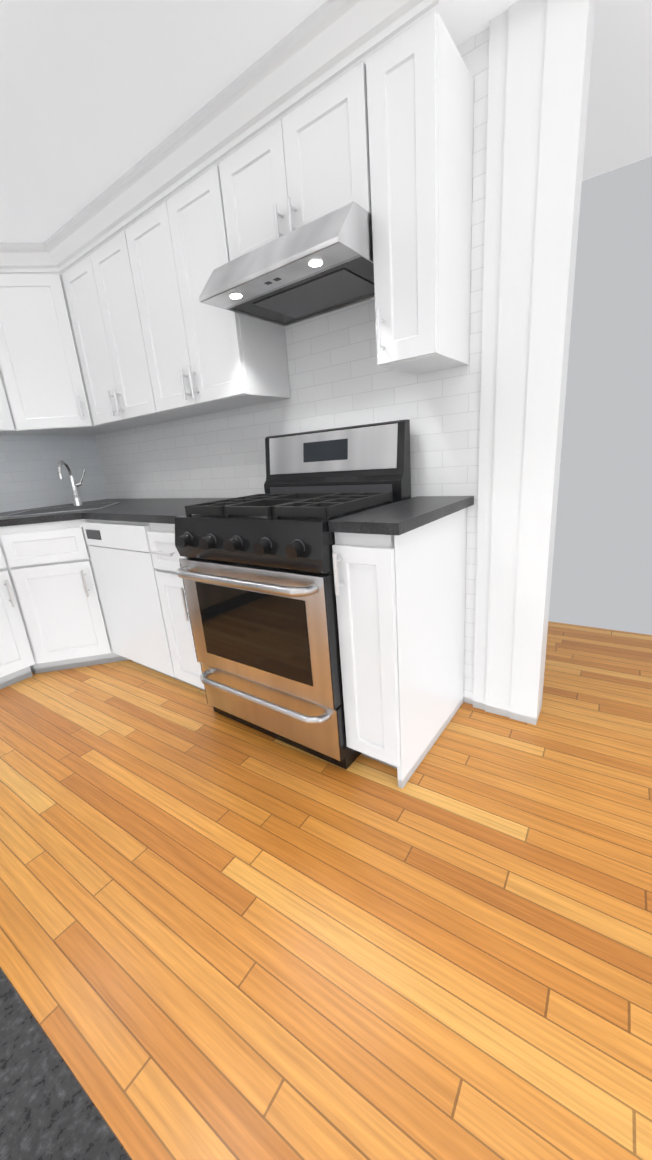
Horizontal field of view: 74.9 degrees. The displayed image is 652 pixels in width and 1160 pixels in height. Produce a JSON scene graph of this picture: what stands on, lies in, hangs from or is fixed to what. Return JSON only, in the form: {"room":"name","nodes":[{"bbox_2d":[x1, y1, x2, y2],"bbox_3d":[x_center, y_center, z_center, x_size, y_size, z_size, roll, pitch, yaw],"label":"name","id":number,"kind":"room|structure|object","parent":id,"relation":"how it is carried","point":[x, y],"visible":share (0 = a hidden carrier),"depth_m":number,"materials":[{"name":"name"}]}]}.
{"room":"kitchen","nodes":[
{"label":"kitchen","id":0,"kind":"room"},
{"bbox_2d":[0,435,107,512],"bbox_3d":[-2.042,-0.690,2.790,0.120,2.270,1.575,7,20,33],"label":"wall tile","id":1,"kind":"structure","parent":0,"point":[29,479],"depth_m":2.89,"materials":[{"name":"white tile"}]},
{"bbox_2d":[0,375,14,433],"bbox_3d":[-2.131,-1.160,2.155,0.339,0.788,0.700,7,20,33],"label":"upper cabinet","id":2,"kind":"object","parent":1,"relation":"attached to","point":[6,424],"visible":1,"depth_m":2.42,"materials":[{"name":"white wood"}]},
{"bbox_2d":[95,26,489,704],"bbox_3d":[-0.643,-0.718,2.511,3.097,2.270,0.255,7,20,33],"label":"wall tiles","id":3,"kind":"structure","parent":0,"point":[339,376],"depth_m":1.81,"materials":[{"name":"white tile"}]},
{"bbox_2d":[0,274,118,435],"bbox_3d":[-1.651,-1.328,2.602,0.610,0.788,0.624,7,20,33],"label":"upper cabinet","id":4,"kind":"object","parent":3,"relation":"attached to","point":[39,385],"depth_m":2.40,"materials":[{"name":"white wood"}]},
{"bbox_2d":[52,236,181,429],"bbox_3d":[-1.079,-1.298,2.348,0.649,0.788,0.354,7,20,33],"label":"upper cabinet","id":5,"kind":"object","parent":3,"relation":"attached to","point":[124,329],"depth_m":2.29,"materials":[{"name":"white wood"}]},
{"bbox_2d":[116,171,290,417],"bbox_3d":[-0.536,-1.236,1.988,0.660,0.788,0.354,7,20,33],"label":"upper cabinet","id":6,"kind":"object","parent":3,"relation":"attached to","point":[196,358],"depth_m":1.87,"materials":[{"name":"white wood"}]},
{"bbox_2d":[208,66,363,265],"bbox_3d":[-0.044,-1.367,1.542,0.637,0.361,0.325,7,20,33],"label":"upper cabinet","id":7,"kind":"object","parent":3,"relation":"attached to","point":[304,167],"depth_m":1.41,"materials":[{"name":"white wood"}]},
{"bbox_2d":[199,201,374,325],"bbox_3d":[-0.078,-1.107,1.542,0.643,0.127,0.505,7,20,33],"label":"range hood","id":8,"kind":"object","parent":7,"relation":"attached to","point":[323,264],"visible":0.88,"depth_m":1.43,"materials":[{"name":"silver metal"}]},
{"bbox_2d":[356,10,473,374],"bbox_3d":[0.311,-1.118,1.356,0.220,0.788,0.307,7,20,33],"label":"upper cabinet","id":9,"kind":"object","parent":3,"relation":"attached to","point":[416,91],"depth_m":1.25,"materials":[{"name":"white wood"}]},
{"bbox_2d":[473,0,595,724],"bbox_3d":[0.698,-0.535,1.526,0.253,2.270,0.154,7,20,33],"label":"door frame","id":10,"kind":"structure","parent":3,"relation":"attached to","point":[540,53],"depth_m":1.37,"materials":[{"name":"white paint"}]},
{"bbox_2d":[0,621,651,1159],"bbox_3d":[-0.589,1.543,-1.008,8.600,0.100,8.700,7,20,33],"label":"floor","id":11,"kind":"structure","parent":0,"point":[222,937],"depth_m":1.05,"materials":[{"name":"brown wood"}]},
{"bbox_2d":[0,546,34,688],"bbox_3d":[-1.999,0.157,2.310,0.639,0.912,0.371,7,20,33],"label":"base cabinet","id":12,"kind":"object","parent":11,"relation":"on","point":[16,659],"visible":0.98,"depth_m":2.29,"materials":[{"name":"white wood"}]},
{"bbox_2d":[0,526,111,673],"bbox_3d":[-1.516,0.006,2.761,0.915,0.876,0.952,7,20,33],"label":"base cabinet","id":13,"kind":"object","parent":11,"relation":"on","point":[51,582],"depth_m":2.33,"materials":[{"name":"white wood"}]},
{"bbox_2d":[0,498,230,537],"bbox_3d":[-1.187,-0.389,2.392,1.792,0.034,0.952,7,20,33],"label":"countertop","id":14,"kind":"structure","parent":13,"relation":"on","point":[121,518],"depth_m":2.23,"materials":[{"name":"black stone"}]},
{"bbox_2d":[58,461,85,505],"bbox_3d":[-1.595,-0.607,2.674,0.160,0.281,0.207,7,20,33],"label":"faucet","id":15,"kind":"object","parent":14,"relation":"on","point":[74,485],"visible":1,"depth_m":2.72,"materials":[{"name":"silver metal"}]},
{"bbox_2d":[0,967,131,1159],"bbox_3d":[-0.354,0.720,-0.062,2.690,0.912,0.922,7,20,33],"label":"kitchen island","id":16,"kind":"object","parent":11,"relation":"on","point":[49,1110],"visible":1,"depth_m":0.13,"materials":[{"name":"black stone"}]},
{"bbox_2d":[80,534,167,675],"bbox_3d":[-0.837,0.047,2.439,0.625,0.876,0.650,7,20,33],"label":"dishwasher","id":17,"kind":"object","parent":11,"relation":"on","point":[96,582],"depth_m":2.21,"materials":[{"name":"white wood"}]},
{"bbox_2d":[140,526,204,690],"bbox_3d":[-0.483,0.094,2.183,0.302,0.876,0.635,7,20,33],"label":"base cabinet","id":18,"kind":"object","parent":11,"relation":"on","point":[161,555],"depth_m":1.97,"materials":[{"name":"white wood"}]},
{"bbox_2d":[174,419,410,769],"bbox_3d":[-0.117,0.004,1.792,0.771,1.212,0.767,7,20,33],"label":"range","id":19,"kind":"object","parent":11,"relation":"on","point":[255,573],"visible":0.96,"depth_m":1.59,"materials":[{"name":"silver metal"}]},
{"bbox_2d":[328,496,473,788],"bbox_3d":[0.315,0.189,1.579,0.264,0.912,0.665,7,20,33],"label":"base cabinet","id":20,"kind":"object","parent":11,"relation":"on","point":[399,569],"visible":1,"depth_m":1.40,"materials":[{"name":"white wood"}]},
{"bbox_2d":[0,0,651,274],"bbox_3d":[-0.766,-0.726,-1.670,8.600,0.100,8.700,7,20,33],"label":"ceiling","id":21,"kind":"structure","parent":0,"point":[98,98],"depth_m":1.35,"materials":[{"name":"white paint"}]},
{"bbox_2d":[0,0,438,272],"bbox_3d":[-0.733,-1.612,1.725,2.446,0.105,0.183,7,20,33],"label":"crown molding","id":22,"kind":"structure","parent":21,"relation":"attached to","point":[327,41],"depth_m":1.37,"materials":[{"name":"white paint"}]}
]}

